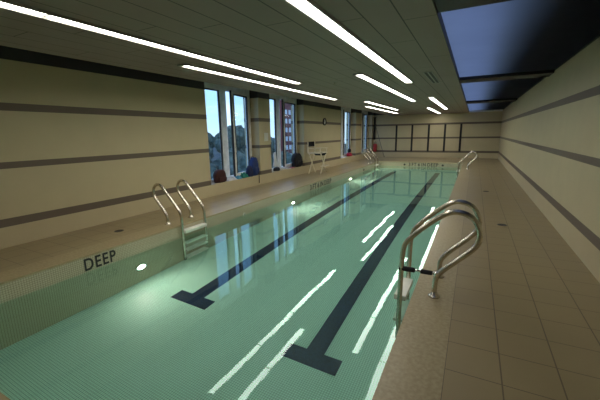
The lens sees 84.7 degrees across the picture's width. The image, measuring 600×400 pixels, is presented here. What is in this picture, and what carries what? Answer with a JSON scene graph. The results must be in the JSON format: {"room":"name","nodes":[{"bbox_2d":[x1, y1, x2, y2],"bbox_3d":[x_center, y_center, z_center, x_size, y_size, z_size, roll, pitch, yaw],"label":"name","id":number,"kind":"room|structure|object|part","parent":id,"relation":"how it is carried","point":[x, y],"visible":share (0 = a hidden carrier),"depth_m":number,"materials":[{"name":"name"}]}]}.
{"room":"indoor swimming pool","nodes":[
{"label":"indoor swimming pool","id":0,"kind":"room"},
{"bbox_2d":[0,45,210,227],"bbox_3d":[-4.589,-1.020,4.447,0.550,2.900,8.850,5,13,27],"label":"wall","id":1,"kind":"structure","parent":0,"point":[76,135],"depth_m":5.67,"materials":[{"name":"beige tile"}]},
{"bbox_2d":[204,82,251,182],"bbox_3d":[-1.994,-1.942,9.266,0.327,2.720,2.250,5,13,27],"label":"window","id":2,"kind":"structure","parent":1,"relation":"in","point":[221,97],"depth_m":9.26,"materials":[{"name":"white metal"}]},
{"bbox_3d":[-1.740,-1.938,9.705,0.060,2.370,0.990,3,12,18],"label":"sash","id":3,"kind":"part","parent":2,"relation":"part of","materials":[{"name":"white metal"}]},
{"bbox_2d":[0,152,371,248],"bbox_3d":[-1.040,-0.843,11.380,0.550,0.300,24.100,5,13,27],"label":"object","id":4,"kind":"structure","parent":0,"point":[10,236],"depth_m":6.37,"materials":[{"name":"beige tile"}]},
{"bbox_2d":[213,169,226,182],"bbox_3d":[-2.150,-0.656,8.864,0.253,0.374,0.425,5,13,27],"label":"bag","id":5,"kind":"object","parent":4,"relation":"on","point":[219,176],"visible":1,"depth_m":8.75,"materials":[{"name":"red fabric"}]},
{"bbox_2d":[227,177,237,180],"bbox_3d":[-1.977,-0.611,9.282,0.255,0.104,0.421,5,13,27],"label":"towel","id":6,"kind":"object","parent":4,"relation":"on","point":[228,178],"visible":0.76,"depth_m":9.22,"materials":[{"name":"white fabric"}]},
{"bbox_2d":[239,172,247,177],"bbox_3d":[-1.702,-0.750,9.794,0.254,0.166,0.287,5,13,27],"label":"towel","id":7,"kind":"object","parent":4,"relation":"on","point":[243,175],"visible":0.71,"depth_m":9.73,"materials":[{"name":"teal fabric"}]},
{"bbox_2d":[246,165,252,176],"bbox_3d":[-1.530,-0.880,9.988,0.198,0.349,0.219,5,13,27],"label":"bag","id":8,"kind":"object","parent":4,"relation":"on","point":[249,170],"visible":0.88,"depth_m":9.91,"materials":[{"name":"blue fabric"}]},
{"bbox_2d":[249,156,259,182],"bbox_3d":[-1.410,-0.945,10.244,0.263,0.842,0.316,5,13,27],"label":"backpack","id":9,"kind":"object","parent":4,"relation":"on","point":[253,160],"visible":0.91,"depth_m":10.13,"materials":[{"name":"blue fabric"}]},
{"bbox_2d":[291,152,302,166],"bbox_3d":[-0.104,-1.560,12.705,0.298,0.566,0.654,5,13,27],"label":"backpack","id":10,"kind":"object","parent":4,"relation":"on","point":[296,160],"visible":0.98,"depth_m":12.51,"materials":[{"name":"black fabric"}]},
{"bbox_3d":[-0.818,-1.079,11.477,0.187,0.122,0.318,5,13,27],"label":"pouch","id":11,"kind":"object","parent":4,"relation":"on","visible":0},
{"bbox_2d":[273,152,277,166],"bbox_3d":[-0.851,-1.395,11.382,0.113,0.517,0.281,5,13,27],"label":"towel","id":12,"kind":"object","parent":11,"relation":"on","point":[275,162],"visible":1,"depth_m":11.30,"materials":[{"name":"white fabric"}]},
{"bbox_2d":[0,0,468,115],"bbox_3d":[2.094,-3.254,9.205,4.420,0.620,24.100,5,13,27],"label":"ceiling","id":13,"kind":"structure","parent":0,"point":[269,36],"depth_m":3.74,"materials":[{"name":"grey paint"}]},
{"bbox_2d":[0,0,303,84],"bbox_3d":[-1.428,-1.845,4.129,0.174,0.024,6.240,5,13,27],"label":"recessed light","id":14,"kind":"object","parent":13,"relation":"in","point":[10,5],"visible":1,"depth_m":3.33,"materials":[{"name":"white plastic"}]},
{"bbox_2d":[0,2,46,15],"bbox_3d":[-2.492,-1.430,2.129,0.130,0.011,1.485,5,13,27],"label":"diffuser","id":15,"kind":"object","parent":14,"relation":"attached to","point":[17,7],"depth_m":2.63,"materials":[{"name":"white plastic"}]},
{"bbox_2d":[48,16,184,52],"bbox_3d":[-1.783,-1.710,3.462,0.130,0.011,1.485,5,13,27],"label":"diffuser","id":16,"kind":"object","parent":14,"relation":"attached to","point":[65,20],"depth_m":3.27,"materials":[{"name":"white plastic"}]},
{"bbox_2d":[184,53,256,71],"bbox_3d":[-1.073,-1.990,4.794,0.130,0.011,1.485,5,13,27],"label":"diffuser","id":17,"kind":"object","parent":14,"relation":"attached to","point":[199,56],"depth_m":4.64,"materials":[{"name":"white plastic"}]},
{"bbox_2d":[254,72,297,83],"bbox_3d":[-0.364,-2.270,6.126,0.130,0.011,1.485,5,13,27],"label":"diffuser","id":18,"kind":"object","parent":14,"relation":"attached to","point":[265,74],"depth_m":5.99,"materials":[{"name":"white plastic"}]},
{"bbox_2d":[177,63,339,99],"bbox_3d":[-0.292,-2.545,7.513,0.174,0.024,6.240,5,13,27],"label":"recessed light","id":19,"kind":"object","parent":13,"relation":"in","point":[185,65],"visible":1,"depth_m":6.12,"materials":[{"name":"white plastic"}]},
{"bbox_2d":[184,66,243,79],"bbox_3d":[-1.356,-2.130,5.514,0.130,0.011,1.485,5,13,27],"label":"diffuser","id":20,"kind":"object","parent":19,"relation":"attached to","point":[198,68],"depth_m":5.40,"materials":[{"name":"white plastic"}]},
{"bbox_2d":[245,79,285,88],"bbox_3d":[-0.647,-2.410,6.846,0.130,0.011,1.485,5,13,27],"label":"diffuser","id":21,"kind":"object","parent":19,"relation":"attached to","point":[251,80],"depth_m":6.71,"materials":[{"name":"white plastic"}]},
{"bbox_2d":[283,0,413,83],"bbox_3d":[0.882,-1.907,4.245,0.174,0.024,6.240,5,13,27],"label":"recessed light","id":22,"kind":"object","parent":13,"relation":"in","point":[309,8],"visible":1,"depth_m":3.39,"materials":[{"name":"white plastic"}]},
{"bbox_2d":[288,0,322,16],"bbox_3d":[-0.182,-1.493,2.246,0.130,0.011,1.485,5,13,27],"label":"diffuser","id":23,"kind":"object","parent":22,"relation":"attached to","point":[309,8],"depth_m":2.70,"materials":[{"name":"white plastic"}]},
{"bbox_2d":[314,15,370,51],"bbox_3d":[0.527,-1.773,3.578,0.130,0.011,1.485,5,13,27],"label":"diffuser","id":24,"kind":"object","parent":22,"relation":"attached to","point":[331,24],"depth_m":3.39,"materials":[{"name":"white plastic"}]},
{"bbox_2d":[364,51,395,70],"bbox_3d":[1.236,-2.053,4.910,0.130,0.011,1.485,5,13,27],"label":"diffuser","id":25,"kind":"object","parent":22,"relation":"attached to","point":[375,56],"depth_m":4.75,"materials":[{"name":"white plastic"}]},
{"bbox_2d":[390,70,410,82],"bbox_3d":[1.946,-2.333,6.243,0.130,0.011,1.485,5,13,27],"label":"diffuser","id":26,"kind":"object","parent":22,"relation":"attached to","point":[400,75],"depth_m":6.14,"materials":[{"name":"white plastic"}]},
{"bbox_2d":[363,101,398,109],"bbox_3d":[3.373,-3.740,13.146,0.174,0.024,5.300,5,13,27],"label":"recessed light","id":27,"kind":"object","parent":13,"relation":"in","point":[369,102],"visible":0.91,"depth_m":12.50,"materials":[{"name":"white plastic"}]},
{"bbox_2d":[363,106,399,113],"bbox_3d":[4.014,-4.245,15.602,0.174,0.024,6.240,5,13,27],"label":"recessed light","id":28,"kind":"object","parent":13,"relation":"in","point":[363,106],"visible":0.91,"depth_m":14.89,"materials":[{"name":"white plastic"}]},
{"bbox_2d":[353,73,416,101],"bbox_3d":[2.462,-2.792,8.507,0.174,0.024,6.240,5,13,27],"label":"recessed light","id":29,"kind":"object","parent":13,"relation":"in","point":[363,76],"visible":0.97,"depth_m":7.23,"materials":[{"name":"white plastic"}]},
{"bbox_2d":[357,75,381,84],"bbox_3d":[1.398,-2.377,6.508,0.130,0.011,1.485,5,13,27],"label":"diffuser","id":30,"kind":"object","parent":29,"relation":"attached to","point":[367,78],"depth_m":6.43,"materials":[{"name":"white plastic"}]},
{"bbox_2d":[378,85,395,91],"bbox_3d":[2.107,-2.657,7.840,0.130,0.011,1.485,5,13,27],"label":"diffuser","id":31,"kind":"object","parent":29,"relation":"attached to","point":[385,87],"depth_m":7.73,"materials":[{"name":"white plastic"}]},
{"bbox_2d":[423,71,439,82],"bbox_3d":[2.583,-2.380,6.421,0.150,0.012,1.500,5,13,27],"label":"ceiling vent","id":32,"kind":"object","parent":13,"relation":"in","point":[430,75],"visible":1,"depth_m":6.32,"materials":[{"name":"metal"}]},
{"bbox_2d":[426,107,441,113],"bbox_3d":[6.832,-4.508,16.674,0.174,0.024,5.600,5,13,27],"label":"recessed light","id":33,"kind":"object","parent":13,"relation":"in","point":[429,108],"visible":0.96,"depth_m":16.19,"materials":[{"name":"white plastic"}]},
{"bbox_2d":[428,97,447,108],"bbox_3d":[5.381,-3.671,12.633,0.174,0.024,6.240,5,13,27],"label":"recessed light","id":34,"kind":"object","parent":13,"relation":"in","point":[433,99],"visible":0.96,"depth_m":11.77,"materials":[{"name":"white plastic"}]},
{"bbox_2d":[434,0,599,111],"bbox_3d":[4.780,-2.763,7.878,1.630,0.090,24.100,5,13,27],"label":"skylight","id":35,"kind":"object","parent":13,"relation":"attached to","point":[501,49],"visible":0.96,"depth_m":4.16,"materials":[{"name":"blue glass"}]},
{"bbox_2d":[243,90,271,174],"bbox_3d":[-1.355,-2.297,10.522,0.550,2.900,0.650,5,13,27],"label":"wall","id":36,"kind":"structure","parent":0,"point":[259,101],"depth_m":10.31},
{"bbox_2d":[264,133,267,140],"bbox_3d":[-1.077,-2.009,10.486,0.012,0.260,0.240,5,13,27],"label":"paper notice","id":37,"kind":"object","parent":36,"relation":"attached to","point":[265,134],"visible":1,"depth_m":10.48,"materials":[{"name":"white paper"}]},
{"bbox_2d":[0,157,599,399],"bbox_3d":[2.112,-0.326,9.811,7.750,0.200,24.100,5,13,27],"label":"floor","id":38,"kind":"structure","parent":0,"point":[525,322],"depth_m":3.25,"materials":[{"name":"beige tile"}]},
{"bbox_2d":[0,161,470,399],"bbox_3d":[2.205,0.401,9.741,4.790,1.600,18.120,5,13,27],"label":"pool edge","id":39,"kind":"object","parent":38,"relation":"in","point":[414,367],"visible":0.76,"depth_m":3.93,"materials":[{"name":"tile"}]},
{"bbox_2d":[84,250,115,271],"bbox_3d":[-2.774,0.835,4.579,0.004,0.168,0.440,5,13,27],"label":"depth marking","id":40,"kind":"object","parent":39,"relation":"attached to","point":[103,254],"visible":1,"depth_m":4.55,"materials":[{"name":"black paint"}]},
{"bbox_2d":[152,179,206,238],"bbox_3d":[-2.194,0.655,6.174,0.740,2.014,0.660,5,13,27],"label":"pool ladder","id":41,"kind":"object","parent":39,"relation":"attached to","point":[201,225],"visible":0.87,"depth_m":5.91,"materials":[{"name":"silver metal"}]},
{"bbox_3d":[-2.337,0.704,5.943,0.704,2.014,0.049,5,13,27],"label":"rail","id":42,"kind":"part","parent":41,"relation":"part of","materials":[{"name":"silver metal"}]},
{"bbox_3d":[-2.083,0.604,6.421,0.704,2.014,0.049,5,13,27],"label":"rail","id":43,"kind":"part","parent":41,"relation":"part of","materials":[{"name":"silver metal"}]},
{"bbox_2d":[0,165,460,399],"bbox_3d":[2.196,-0.158,9.629,4.070,0.001,17.400,5,13,27],"label":"pool water","id":44,"kind":"object","parent":39,"relation":"in","point":[292,298],"visible":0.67,"depth_m":3.44,"materials":[{"name":"teal liquid"}]},
{"bbox_2d":[310,178,330,189],"bbox_3d":[0.726,-0.548,11.153,0.004,0.174,1.750,5,13,27],"label":"depth marking","id":45,"kind":"object","parent":39,"relation":"attached to","point":[321,183],"visible":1,"depth_m":11.14,"materials":[{"name":"black paint"}]},
{"bbox_2d":[362,148,378,167],"bbox_3d":[3.697,-1.671,17.239,0.740,2.014,0.660,5,13,27],"label":"pool ladder","id":46,"kind":"object","parent":39,"relation":"attached to","point":[377,164],"visible":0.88,"depth_m":16.98,"materials":[{"name":"silver metal"}]},
{"bbox_3d":[3.808,-1.722,17.486,0.704,2.014,0.049,5,13,27],"label":"rail","id":47,"kind":"part","parent":46,"relation":"part of","materials":[{"name":"silver metal"}]},
{"bbox_2d":[409,163,437,166],"bbox_3d":[6.388,-1.832,17.061,1.450,0.174,0.004,5,13,27],"label":"depth marking","id":48,"kind":"object","parent":39,"relation":"attached to","point":[415,163],"visible":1,"depth_m":16.95,"materials":[{"name":"black paint"}]},
{"bbox_2d":[394,199,482,311],"bbox_3d":[1.396,1.081,3.419,0.743,2.147,0.600,5,13,27],"label":"pool ladder","id":49,"kind":"object","parent":39,"relation":"attached to","point":[402,291],"visible":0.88,"depth_m":3.27,"materials":[{"name":"silver metal"}]},
{"bbox_2d":[398,266,438,276],"bbox_3d":[1.150,0.686,3.185,0.380,0.048,0.060,5,13,27],"label":"bar","id":50,"kind":"object","parent":49,"relation":"attached to","point":[405,268],"visible":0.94,"depth_m":3.16,"materials":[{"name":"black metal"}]},
{"bbox_3d":[1.525,1.037,3.623,0.708,2.147,0.049,5,13,27],"label":"rail","id":51,"kind":"part","parent":49,"relation":"part of","materials":[{"name":"silver metal"}]},
{"bbox_2d":[456,151,477,174],"bbox_3d":[6.992,-1.047,13.860,0.740,2.014,0.610,5,13,27],"label":"pool ladder","id":52,"kind":"object","parent":39,"relation":"attached to","point":[468,154],"visible":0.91,"depth_m":13.54,"materials":[{"name":"silver metal"}]},
{"bbox_2d":[307,141,328,173],"bbox_3d":[0.730,-1.661,12.951,0.710,1.255,0.680,5,13,27],"label":"folding chair","id":53,"kind":"object","parent":38,"relation":"on","point":[309,144],"visible":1,"depth_m":12.98,"materials":[{"name":"white wood"}]},
{"bbox_2d":[291,99,340,165],"bbox_3d":[0.840,-3.164,14.645,0.550,2.900,4.050,5,13,27],"label":"wall","id":54,"kind":"structure","parent":0,"point":[310,115],"depth_m":13.88,"materials":[{"name":"beige tile"}]},
{"bbox_2d":[269,94,296,170],"bbox_3d":[-0.642,-2.487,11.860,0.277,2.720,2.400,5,13,27],"label":"window","id":55,"kind":"structure","parent":54,"relation":"in","point":[276,98],"depth_m":11.81,"materials":[{"name":"white metal"}]},
{"bbox_3d":[-0.391,-2.482,12.295,0.060,2.370,1.140,4,12,22],"label":"sash","id":56,"kind":"part","parent":55,"relation":"part of","materials":[{"name":"white metal"}]},
{"bbox_2d":[341,107,350,156],"bbox_3d":[2.288,-3.662,17.456,0.188,2.720,2.350,5,13,27],"label":"window","id":57,"kind":"structure","parent":54,"relation":"in","point":[343,109],"depth_m":17.51,"materials":[{"name":"white metal"}]},
{"bbox_3d":[2.535,-3.657,17.890,0.060,2.370,1.090,5,13,26],"label":"sash","id":58,"kind":"part","parent":57,"relation":"part of","materials":[{"name":"white metal"}]},
{"bbox_2d":[346,109,361,154],"bbox_3d":[3.104,-4.058,18.897,0.550,2.900,1.050,5,13,27],"label":"wall","id":59,"kind":"structure","parent":0,"point":[356,115],"depth_m":18.57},
{"bbox_2d":[361,111,367,152],"bbox_3d":[3.835,-4.273,20.364,0.186,2.720,2.250,5,13,27],"label":"window","id":60,"kind":"structure","parent":59,"relation":"in","point":[363,112],"depth_m":20.57,"materials":[{"name":"white metal"}]},
{"bbox_2d":[363,112,372,151],"bbox_3d":[4.444,-4.587,21.414,0.550,2.900,0.250,5,13,27],"label":"wall","id":61,"kind":"structure","parent":0,"point":[370,114],"depth_m":21.32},
{"bbox_2d":[372,111,502,158],"bbox_3d":[7.810,-4.101,19.983,7.900,3.400,0.200,5,13,27],"label":"wall","id":62,"kind":"structure","parent":0,"point":[481,131],"depth_m":19.62,"materials":[{"name":"beige tile"}]},
{"bbox_2d":[373,117,376,139],"bbox_3d":[4.827,-4.628,21.287,0.200,1.421,0.102,5,13,27],"label":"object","id":63,"kind":"object","parent":62,"relation":"hanging from","point":[374,130],"visible":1,"depth_m":21.26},
{"bbox_2d":[373,143,376,151],"bbox_3d":[4.894,-3.471,21.435,0.240,0.650,0.195,5,13,27],"label":"tube","id":64,"kind":"object","parent":62,"relation":"hanging from","point":[374,144],"visible":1,"depth_m":21.36,"materials":[{"name":"red plastic"}]},
{"bbox_2d":[395,125,397,150],"bbox_3d":[6.087,-3.902,20.810,0.110,1.620,0.030,5,13,27],"label":"trim","id":65,"kind":"structure","parent":62,"relation":"attached to","point":[396,125],"depth_m":20.81,"materials":[{"name":"black metal"}]},
{"bbox_2d":[410,125,412,150],"bbox_3d":[6.929,-3.829,20.377,0.110,1.620,0.030,5,13,27],"label":"trim","id":66,"kind":"structure","parent":62,"relation":"attached to","point":[412,125],"depth_m":20.36,"materials":[{"name":"black metal"}]},
{"bbox_2d":[427,124,429,151],"bbox_3d":[7.780,-3.755,19.939,0.110,1.620,0.030,5,13,27],"label":"trim","id":67,"kind":"structure","parent":62,"relation":"attached to","point":[428,124],"depth_m":19.94,"materials":[{"name":"black metal"}]},
{"bbox_2d":[443,124,445,151],"bbox_3d":[8.579,-3.686,19.529,0.110,1.620,0.030,5,13,27],"label":"trim","id":68,"kind":"structure","parent":62,"relation":"attached to","point":[444,138],"depth_m":19.52,"materials":[{"name":"black metal"}]},
{"bbox_2d":[458,123,462,151],"bbox_3d":[9.332,-3.621,19.141,0.110,1.620,0.030,5,13,27],"label":"trim","id":69,"kind":"structure","parent":62,"relation":"attached to","point":[460,136],"depth_m":19.14,"materials":[{"name":"black metal"}]},
{"bbox_2d":[498,35,599,282],"bbox_3d":[5.615,-1.330,7.735,0.200,2.870,24.100,5,13,27],"label":"wall","id":70,"kind":"structure","parent":0,"point":[549,143],"depth_m":5.08,"materials":[{"name":"beige tile"}]},
{"label":"outside","id":71,"kind":"structure","parent":0,"visible":0},
{"bbox_2d":[211,144,345,161],"bbox_3d":[-62.973,-21.652,167.240,252.500,0.300,400.000,5,13,27],"label":"ground","id":72,"kind":"structure","parent":71,"point":[216,155],"depth_m":183.66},
{"bbox_2d":[208,132,214,159],"bbox_3d":[-25.578,-11.356,82.404,9.988,11.770,10.281,-3,12,-11],"label":"tree","id":73,"kind":"object","parent":72,"relation":"on","point":[211,139],"visible":0.11,"depth_m":80.89,"materials":[{"name":"green plant"}]},
{"bbox_2d":[209,149,245,170],"bbox_3d":[-10.968,-3.153,48.248,8.454,8.689,8.229,5,13,27],"label":"tree","id":74,"kind":"object","parent":72,"relation":"on","point":[241,158],"visible":0.16,"depth_m":46.12,"materials":[{"name":"green plant"}]},
{"bbox_2d":[214,125,245,154],"bbox_3d":[-14.869,-9.834,71.640,7.392,12.668,10.691,-7,13,-26],"label":"tree","id":75,"kind":"object","parent":72,"relation":"on","point":[240,131],"visible":0.5,"depth_m":67.43,"materials":[{"name":"green plant"}]},
{"bbox_2d":[230,164,245,174],"bbox_3d":[-6.578,-0.781,39.820,6.647,7.229,6.524,5,13,27],"label":"tree","id":76,"kind":"object","parent":72,"relation":"on","point":[240,168],"visible":0.04,"depth_m":37.83,"materials":[{"name":"green plant"}]},
{"bbox_2d":[271,138,274,155],"bbox_3d":[-9.477,-14.025,99.254,8.021,9.832,8.461,5,13,27],"label":"tree","id":77,"kind":"object","parent":72,"relation":"on","point":[272,139],"visible":0.12,"depth_m":95.21,"materials":[{"name":"green plant"}]},
{"bbox_2d":[271,151,291,167],"bbox_3d":[-3.425,-4.855,58.510,6.416,7.739,7.512,5,13,27],"label":"tree","id":78,"kind":"object","parent":72,"relation":"on","point":[288,155],"visible":0.1,"depth_m":56.33,"materials":[{"name":"green plant"}]},
{"bbox_2d":[280,100,291,154],"bbox_3d":[-4.644,-25.101,121.635,3.400,22.500,10.000,5,13,27],"label":"brick tower","id":79,"kind":"structure","parent":72,"relation":"on","point":[287,106],"depth_m":118.52,"materials":[{"name":"red brick"}]}
]}

